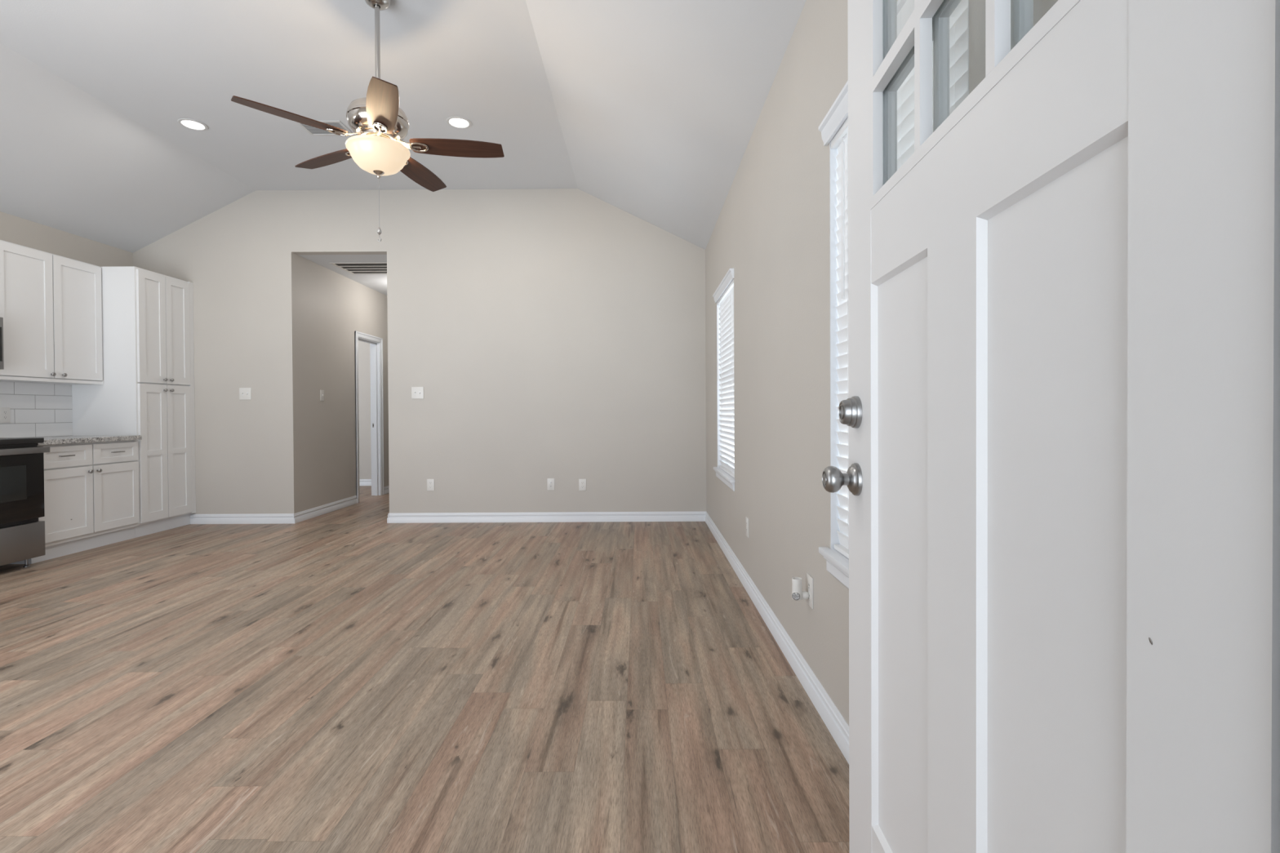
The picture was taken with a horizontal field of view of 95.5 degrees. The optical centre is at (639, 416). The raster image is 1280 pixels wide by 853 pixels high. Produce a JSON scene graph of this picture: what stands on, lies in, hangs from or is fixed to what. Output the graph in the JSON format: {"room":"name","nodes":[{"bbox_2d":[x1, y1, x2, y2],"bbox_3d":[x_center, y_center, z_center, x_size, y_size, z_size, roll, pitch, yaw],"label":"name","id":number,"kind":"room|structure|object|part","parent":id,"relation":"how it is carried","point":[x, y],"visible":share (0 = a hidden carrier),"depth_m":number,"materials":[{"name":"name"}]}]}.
{"room":"living room","nodes":[
{"label":"living room","id":0,"kind":"room"},
{"bbox_2d":[0,211,133,437],"bbox_3d":[-5.105,-0.279,3.004,0.140,2.754,5.585,0,1,0],"label":"wall","id":1,"kind":"structure","parent":0,"point":[14,229],"depth_m":5.05,"materials":[{"name":"beige paint"}]},
{"bbox_2d":[0,381,72,437],"bbox_3d":[-5.029,-0.052,4.223,0.008,0.450,1.850,0,1,0],"label":"tile backsplash","id":2,"kind":"structure","parent":1,"relation":"attached to","point":[37,409],"depth_m":4.84,"materials":[{"name":"white tile"}]},
{"bbox_2d":[0,407,10,422],"bbox_3d":[-5.022,-0.015,4.599,0.007,0.122,0.076,0,1,0],"label":"wall outlet","id":3,"kind":"object","parent":2,"relation":"attached to","point":[5,412],"visible":1,"depth_m":4.60,"materials":[{"name":"white plastic"}]},
{"bbox_2d":[0,240,103,384],"bbox_3d":[-4.877,-0.803,4.701,0.321,1.042,0.876,0,1,0],"label":"upper cabinet","id":4,"kind":"object","parent":1,"relation":"attached to","point":[51,305],"visible":1,"depth_m":4.67,"materials":[{"name":"white wood"}]},
{"bbox_3d":[-4.755,-0.812,4.489,0.019,0.996,0.428,0,1,0],"label":"door","id":5,"kind":"part","parent":4,"relation":"part of","materials":[{"name":"white paint"}]},
{"bbox_3d":[-4.754,-0.296,4.706,0.016,0.026,0.876,0,1,0],"label":"light rail","id":6,"kind":"part","parent":4,"relation":"part of","materials":[{"name":"white paint"}]},
{"bbox_3d":[-4.755,-0.816,4.920,0.019,0.996,0.418,0,1,0],"label":"door","id":7,"kind":"part","parent":4,"relation":"part of","materials":[{"name":"white paint"}]},
{"bbox_3d":[-4.878,-1.029,3.873,0.321,0.575,0.768,0,1,0],"label":"upper cabinet","id":8,"kind":"object","parent":1,"relation":"attached to","visible":0},
{"bbox_2d":[0,317,4,369],"bbox_3d":[-4.822,-0.534,3.879,0.412,0.380,0.758,0,1,0],"label":"microwave","id":9,"kind":"object","parent":8,"relation":"attached to","point":[2,357],"visible":1,"depth_m":4.25,"materials":[{"name":"black metal"}]},
{"bbox_2d":[297,254,386,295],"bbox_3d":[-4.510,-1.680,7.788,4.202,0.050,3.790,0,1,0],"label":"ceiling","id":10,"kind":"structure","parent":0,"point":[378,282],"depth_m":6.26,"materials":[{"name":"paint"}]},
{"bbox_2d":[329,262,386,274],"bbox_3d":[-2.940,-1.647,6.449,0.740,0.007,0.510,0,1,0],"label":"ceiling vent","id":11,"kind":"object","parent":10,"relation":"in","point":[353,268],"visible":0.56,"depth_m":6.41,"materials":[{"name":"grey metal"}]},
{"bbox_2d":[297,255,389,511],"bbox_3d":[-3.519,-0.308,7.752,0.115,2.704,3.690,0,1,0],"label":"wall","id":12,"kind":"structure","parent":0,"point":[332,305],"depth_m":6.51,"materials":[{"name":"beige paint"}]},
{"bbox_2d":[320,390,324,400],"bbox_3d":[-3.451,-0.235,6.328,0.019,0.118,0.072,0,1,0],"label":"light switch","id":13,"kind":"object","parent":12,"relation":"attached to","point":[322,392],"visible":1,"depth_m":6.32,"materials":[{"name":"white plastic"}]},
{"bbox_2d":[293,485,389,524],"bbox_3d":[-3.447,0.996,7.701,0.016,0.097,3.816,0,1,0],"label":"baseboard","id":14,"kind":"structure","parent":12,"relation":"attached to","point":[307,514],"depth_m":6.37,"materials":[{"name":"white paint"}]},
{"bbox_2d":[354,330,384,502],"bbox_3d":[-3.508,-0.001,7.434,0.140,2.095,0.730,0,1,0],"label":"door frame","id":15,"kind":"structure","parent":12,"relation":"in","point":[375,343],"depth_m":7.72,"materials":[{"name":"white paint"}]},
{"bbox_2d":[358,340,371,479],"bbox_3d":[-5.090,-0.296,7.386,3.026,2.704,2.960,0,1,0],"label":"wall","id":16,"kind":"structure","parent":0,"point":[364,371],"depth_m":8.77,"materials":[{"name":"beige paint"}]},
{"bbox_2d":[359,479,371,485],"bbox_3d":[-5.033,0.994,8.771,2.926,0.097,0.016,0,1,0],"label":"baseboard","id":17,"kind":"structure","parent":16,"relation":"attached to","point":[362,482],"depth_m":8.77,"materials":[{"name":"white paint"}]},
{"bbox_2d":[0,0,805,253],"bbox_3d":[-2.198,-1.921,3.043,5.992,0.746,5.715,0,1,0],"label":"ceiling","id":18,"kind":"structure","parent":0,"point":[650,109],"depth_m":3.86,"materials":[{"name":"paint"}]},
{"bbox_2d":[177,118,208,130],"bbox_3d":[-3.418,-2.237,4.448,0.188,0.010,0.188,0,1,0],"label":"recessed light","id":19,"kind":"object","parent":18,"relation":"in","point":[189,123],"visible":1,"depth_m":4.44,"materials":[{"name":"white plastic"}]},
{"bbox_2d":[295,120,354,135],"bbox_3d":[-2.443,-2.243,4.518,0.340,0.008,0.230,0,1,0],"label":"ceiling vent","id":20,"kind":"object","parent":18,"relation":"in","point":[313,131],"visible":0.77,"depth_m":4.52,"materials":[{"name":"white metal"}]},
{"bbox_2d":[231,0,504,241],"bbox_3d":[-1.366,-1.585,3.111,1.237,1.306,1.241,0,1,0],"label":"ceiling fan","id":21,"kind":"object","parent":18,"relation":"hanging from","point":[380,126],"visible":1,"depth_m":3.03,"materials":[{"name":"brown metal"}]},
{"bbox_3d":[-1.678,-1.448,2.801,0.483,0.006,0.140,-1,13,-45],"label":"blade","id":22,"kind":"part","parent":21,"relation":"part of","materials":[{"name":"brown wood"}]},
{"bbox_3d":[-1.749,-1.452,3.274,0.483,0.006,0.140,0,13,27],"label":"blade","id":23,"kind":"part","parent":21,"relation":"part of","materials":[{"name":"brown wood"}]},
{"bbox_3d":[-1.387,-1.363,3.087,0.315,0.126,0.315,0,1,0],"label":"lamp shade","id":24,"kind":"part","parent":21,"relation":"part of","materials":[{"name":"beige glass"}]},
{"bbox_3d":[-1.386,-1.139,3.089,0.003,0.263,0.003,0,1,0],"label":"pull chain","id":25,"kind":"part","parent":21,"relation":"part of","materials":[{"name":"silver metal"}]},
{"bbox_3d":[-1.206,-1.449,2.723,0.140,0.006,0.483,13,-6,-26],"label":"blade","id":26,"kind":"part","parent":21,"relation":"part of","materials":[{"name":"brown wood"}]},
{"bbox_3d":[-1.321,-1.456,3.487,0.140,0.006,0.483,-13,-2,9],"label":"blade","id":27,"kind":"part","parent":21,"relation":"part of","materials":[{"name":"brown wood"}]},
{"bbox_3d":[-0.986,-1.455,3.147,0.483,0.006,0.140,0,-12,-9],"label":"blade","id":28,"kind":"part","parent":21,"relation":"part of","materials":[{"name":"brown wood"}]},
{"bbox_2d":[445,115,471,128],"bbox_3d":[-1.381,-2.248,4.438,0.188,0.010,0.188,0,1,0],"label":"recessed light","id":29,"kind":"object","parent":18,"relation":"in","point":[457,122],"visible":1,"depth_m":4.43,"materials":[{"name":"white plastic"}]},
{"bbox_2d":[133,188,706,514],"bbox_3d":[-2.192,-0.618,5.849,5.972,3.346,0.110,0,1,0],"label":"wall","id":30,"kind":"structure","parent":0,"point":[557,334],"depth_m":5.79,"materials":[{"name":"beige paint"}]},
{"bbox_2d":[190,513,293,524],"bbox_3d":[-4.000,1.017,5.801,1.092,0.097,0.016,0,1,0],"label":"baseboard","id":31,"kind":"structure","parent":30,"relation":"attached to","point":[260,518],"depth_m":5.79,"materials":[{"name":"white paint"}]},
{"bbox_2d":[239,387,251,399],"bbox_3d":[-3.933,-0.232,5.787,0.116,0.118,0.019,0,1,0],"label":"light switch","id":32,"kind":"object","parent":30,"relation":"attached to","point":[245,393],"visible":1,"depth_m":5.79,"materials":[{"name":"white plastic"}]},
{"bbox_2d":[411,386,423,398],"bbox_3d":[-2.216,-0.241,5.788,0.120,0.118,0.019,0,1,0],"label":"light switch","id":33,"kind":"object","parent":30,"relation":"attached to","point":[416,392],"visible":1,"depth_m":5.79,"materials":[{"name":"white plastic"}]},
{"bbox_2d":[426,479,434,490],"bbox_3d":[-2.090,0.678,5.803,0.072,0.116,0.007,0,1,0],"label":"wall outlet","id":34,"kind":"object","parent":30,"relation":"attached to","point":[430,482],"visible":1,"depth_m":5.80,"materials":[{"name":"white plastic"}]},
{"bbox_2d":[386,511,706,523],"bbox_3d":[-0.928,0.998,6.052,3.183,0.097,0.516,0,1,0],"label":"baseboard","id":35,"kind":"structure","parent":30,"relation":"attached to","point":[560,517],"depth_m":5.79,"materials":[{"name":"white paint"}]},
{"bbox_2d":[546,478,554,489],"bbox_3d":[-0.888,0.672,5.800,0.072,0.116,0.013,0,1,0],"label":"outlet","id":36,"kind":"object","parent":30,"relation":"attached to","point":[550,482],"visible":1,"depth_m":5.80,"materials":[{"name":"white plastic"}]},
{"bbox_2d":[578,479,586,490],"bbox_3d":[-0.574,0.677,5.803,0.072,0.116,0.007,0,1,0],"label":"wall outlet","id":37,"kind":"object","parent":30,"relation":"attached to","point":[582,482],"visible":1,"depth_m":5.80,"materials":[{"name":"white plastic"}]},
{"bbox_2d":[0,485,848,852],"bbox_3d":[-2.866,1.097,5.010,7.459,0.060,9.600,0,1,0],"label":"floor","id":38,"kind":"structure","parent":0,"point":[348,679],"depth_m":2.25,"materials":[{"name":"brown wood"}]},
{"bbox_2d":[0,437,49,567],"bbox_3d":[-4.665,0.565,3.881,0.707,1.044,0.763,0,1,0],"label":"range","id":39,"kind":"object","parent":38,"relation":"on","point":[22,535],"visible":1,"depth_m":4.10,"materials":[{"name":"black metal"}]},
{"bbox_3d":[-4.380,0.476,3.878,0.036,0.516,0.755,0,1,0],"label":"oven door","id":40,"kind":"part","parent":39,"relation":"part of","materials":[{"name":"black ceramic"}]},
{"bbox_2d":[0,437,44,444],"bbox_3d":[-4.682,0.176,3.877,0.641,0.038,0.763,0,1,0],"label":"cooktop","id":41,"kind":"object","parent":39,"relation":"in","point":[3,441],"depth_m":4.12,"materials":[{"name":"black glass"}]},
{"bbox_3d":[-4.361,0.476,3.878,0.006,0.512,0.751,0,1,0],"label":"door glass","id":42,"kind":"part","parent":39,"relation":"part of","materials":[{"name":"black glass"}]},
{"bbox_3d":[-4.377,0.890,3.883,0.039,0.252,0.756,0,1,0],"label":"storage drawer","id":43,"kind":"part","parent":39,"relation":"part of","materials":[{"name":"silver metal"}]},
{"bbox_3d":[-4.338,0.241,3.877,0.050,0.042,0.753,0,1,0],"label":"handle","id":44,"kind":"part","parent":39,"relation":"part of","materials":[{"name":"silver metal"}]},
{"bbox_3d":[-4.435,1.045,4.205,0.036,0.076,0.036,0,1,0],"label":"leg","id":45,"kind":"part","parent":39,"relation":"part of","materials":[{"name":"silver metal"}]},
{"bbox_2d":[9,440,139,564],"bbox_3d":[-4.716,0.643,4.716,0.628,0.873,0.878,0,1,0],"label":"base cabinet","id":46,"kind":"object","parent":38,"relation":"on","point":[91,489],"visible":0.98,"depth_m":4.68,"materials":[{"name":"white paint"}]},
{"bbox_3d":[-4.444,0.669,4.502,0.019,0.542,0.428,0,1,0],"label":"door","id":47,"kind":"part","parent":46,"relation":"part of","materials":[{"name":"white paint"}]},
{"bbox_3d":[-4.421,0.299,4.482,0.034,0.010,0.108,0,1,0],"label":"pull handle","id":48,"kind":"part","parent":46,"relation":"part of","materials":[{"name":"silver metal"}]},
{"bbox_3d":[-4.446,0.305,4.498,0.019,0.162,0.428,0,1,0],"label":"drawer","id":49,"kind":"part","parent":46,"relation":"part of","materials":[{"name":"white paint"}]},
{"bbox_2d":[37,435,142,445],"bbox_3d":[-4.718,0.187,4.707,0.614,0.038,0.888,0,1,0],"label":"countertop","id":50,"kind":"structure","parent":46,"relation":"on","point":[60,439],"depth_m":4.72,"materials":[{"name":"stone"}]},
{"bbox_3d":[-4.446,0.301,4.933,0.019,0.162,0.421,0,1,0],"label":"drawer","id":51,"kind":"part","parent":46,"relation":"part of","materials":[{"name":"white paint"}]},
{"bbox_3d":[-4.444,0.665,4.936,0.019,0.542,0.421,0,1,0],"label":"door","id":52,"kind":"part","parent":46,"relation":"part of","materials":[{"name":"white paint"}]},
{"bbox_2d":[71,266,195,537],"bbox_3d":[-4.722,-0.130,5.473,0.624,2.404,0.648,0,1,0],"label":"pantry cabinet","id":53,"kind":"object","parent":38,"relation":"on","point":[147,390],"visible":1,"depth_m":5.29,"materials":[{"name":"white paint"}]},
{"bbox_3d":[-4.452,-0.812,5.304,0.019,1.001,0.293,0,1,0],"label":"door","id":54,"kind":"part","parent":53,"relation":"part of","materials":[{"name":"white paint"}]},
{"bbox_3d":[-4.446,0.323,5.315,0.019,1.244,0.293,0,1,0],"label":"door","id":55,"kind":"part","parent":53,"relation":"part of","materials":[{"name":"white paint"}]},
{"bbox_3d":[-4.452,-0.815,5.598,0.019,1.001,0.283,0,1,0],"label":"door","id":56,"kind":"part","parent":53,"relation":"part of","materials":[{"name":"white paint"}]},
{"bbox_3d":[-4.446,0.320,5.609,0.019,1.244,0.283,0,1,0],"label":"door","id":57,"kind":"part","parent":53,"relation":"part of","materials":[{"name":"white paint"}]},
{"bbox_2d":[705,0,1057,725],"bbox_3d":[0.727,-0.305,3.005,0.140,2.744,5.585,0,1,0],"label":"wall","id":58,"kind":"structure","parent":0,"point":[772,226],"depth_m":2.57,"materials":[{"name":"beige paint"}]},
{"bbox_2d":[713,302,734,491],"bbox_3d":[0.707,-0.242,4.505,0.169,1.513,0.951,0,1,0],"label":"window","id":59,"kind":"structure","parent":58,"relation":"in","point":[724,477],"depth_m":4.94,"materials":[{"name":"white plastic"}]},
{"bbox_2d":[712,268,734,478],"bbox_3d":[0.667,-0.302,4.506,0.083,1.466,0.937,0,1,0],"label":"window blind","id":60,"kind":"object","parent":59,"relation":"attached to","point":[723,295],"visible":0.67,"depth_m":4.54,"materials":[{"name":"white plastic"}]},
{"bbox_3d":[0.680,-0.969,4.498,0.050,0.045,0.879,0,1,0],"label":"head rail","id":61,"kind":"part","parent":60,"relation":"part of","materials":[{"name":"white plastic"}]},
{"bbox_3d":[0.686,0.423,4.512,0.036,0.016,0.875,0,1,0],"label":"rail","id":62,"kind":"part","parent":60,"relation":"part of","materials":[{"name":"white plastic"}]},
{"bbox_3d":[0.683,-0.262,4.210,0.034,1.374,0.002,0,1,0],"label":"ladder cord","id":63,"kind":"part","parent":60,"relation":"part of","materials":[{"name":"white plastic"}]},
{"bbox_3d":[0.686,0.443,4.512,0.119,0.022,0.951,0,1,0],"label":"sill","id":64,"kind":"part","parent":59,"relation":"part of","materials":[{"name":"white paint"}]},
{"bbox_2d":[746,516,748,537],"bbox_3d":[0.658,0.677,3.573,0.007,0.116,0.072,0,1,0],"label":"wall outlet","id":65,"kind":"object","parent":58,"relation":"attached to","point":[747,518],"visible":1,"depth_m":3.55,"materials":[{"name":"white plastic"}]},
{"bbox_2d":[705,511,848,764],"bbox_3d":[0.656,1.018,3.088,0.016,0.097,5.445,0,1,0],"label":"baseboard","id":66,"kind":"structure","parent":58,"relation":"attached to","point":[838,728],"depth_m":2.45,"materials":[{"name":"white paint"}]},
{"bbox_2d":[806,573,813,608],"bbox_3d":[0.658,0.675,2.255,0.007,0.118,0.074,0,1,0],"label":"wall outlet","id":67,"kind":"object","parent":58,"relation":"attached to","point":[809,579],"visible":1,"depth_m":2.24,"materials":[{"name":"white plastic"}]},
{"bbox_2d":[791,577,808,600],"bbox_3d":[0.622,0.671,2.266,0.065,0.084,0.047,0,1,0],"label":"plug","id":68,"kind":"object","parent":67,"relation":"attached to","point":[797,594],"visible":1,"depth_m":2.25,"materials":[{"name":"white plastic"}]},
{"bbox_2d":[791,592,799,599],"bbox_3d":[0.605,0.694,2.254,0.030,0.031,0.015,0,1,27],"label":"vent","id":69,"kind":"object","parent":68,"relation":"attached to","point":[795,596],"depth_m":2.25,"materials":[{"name":"grey plastic"}]},
{"bbox_2d":[818,0,968,589],"bbox_3d":[0.708,-0.214,1.588,0.169,1.513,0.906,0,1,0],"label":"window","id":70,"kind":"structure","parent":58,"relation":"in","point":[837,564],"depth_m":2.01,"materials":[{"name":"white plastic"}]},
{"bbox_3d":[0.687,0.471,1.595,0.119,0.022,0.906,0,1,0],"label":"sill","id":71,"kind":"part","parent":70,"relation":"part of","materials":[{"name":"white paint"}]},
{"bbox_2d":[818,0,968,559],"bbox_3d":[0.668,-0.274,1.589,0.083,1.466,0.892,0,1,0],"label":"window blind","id":72,"kind":"object","parent":70,"relation":"attached to","point":[833,127],"visible":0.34,"depth_m":1.88,"materials":[{"name":"white plastic"}]},
{"bbox_3d":[0.681,-0.941,1.581,0.050,0.045,0.834,0,1,0],"label":"head rail","id":73,"kind":"part","parent":72,"relation":"part of","materials":[{"name":"white plastic"}]},
{"bbox_3d":[0.687,0.451,1.595,0.036,0.016,0.830,0,1,0],"label":"rail","id":74,"kind":"part","parent":72,"relation":"part of","materials":[{"name":"white plastic"}]},
{"bbox_3d":[0.683,-0.239,1.868,0.034,1.374,0.002,0,1,0],"label":"ladder cord","id":75,"kind":"part","parent":72,"relation":"part of","materials":[{"name":"white fabric"}]},
{"bbox_3d":[-2.190,-0.564,0.279,5.972,3.346,0.140,0,1,0],"label":"wall","id":76,"kind":"structure","parent":0,"visible":0},
{"bbox_3d":[-0.053,0.037,0.288,1.053,2.120,0.166,0,1,0],"label":"door","id":77,"kind":"structure","parent":76,"relation":"in","visible":0},
{"bbox_2d":[822,0,1279,852],"bbox_3d":[0.454,0.069,0.818,0.180,2.018,0.902,0,1,3],"label":"door","id":78,"kind":"structure","parent":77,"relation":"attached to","point":[1060,411],"depth_m":0.59,"materials":[{"name":"white paint"}]},
{"bbox_3d":[0.436,0.130,1.212,0.034,0.068,0.068,0,1,3],"label":"knob","id":79,"kind":"part","parent":78,"relation":"part of","materials":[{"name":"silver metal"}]},
{"bbox_3d":[0.465,0.271,1.006,0.043,1.056,0.246,0,1,3],"label":"panel","id":80,"kind":"part","parent":78,"relation":"part of","materials":[{"name":"white paint"}]},
{"bbox_3d":[0.450,-0.615,0.804,0.045,0.436,0.632,0,1,3],"label":"glazing frame","id":81,"kind":"part","parent":78,"relation":"part of","materials":[{"name":"white paint"}]},
{"bbox_3d":[0.445,0.275,0.620,0.043,1.056,0.246,0,1,3],"label":"panel","id":82,"kind":"part","parent":78,"relation":"part of","materials":[{"name":"white paint"}]}
]}

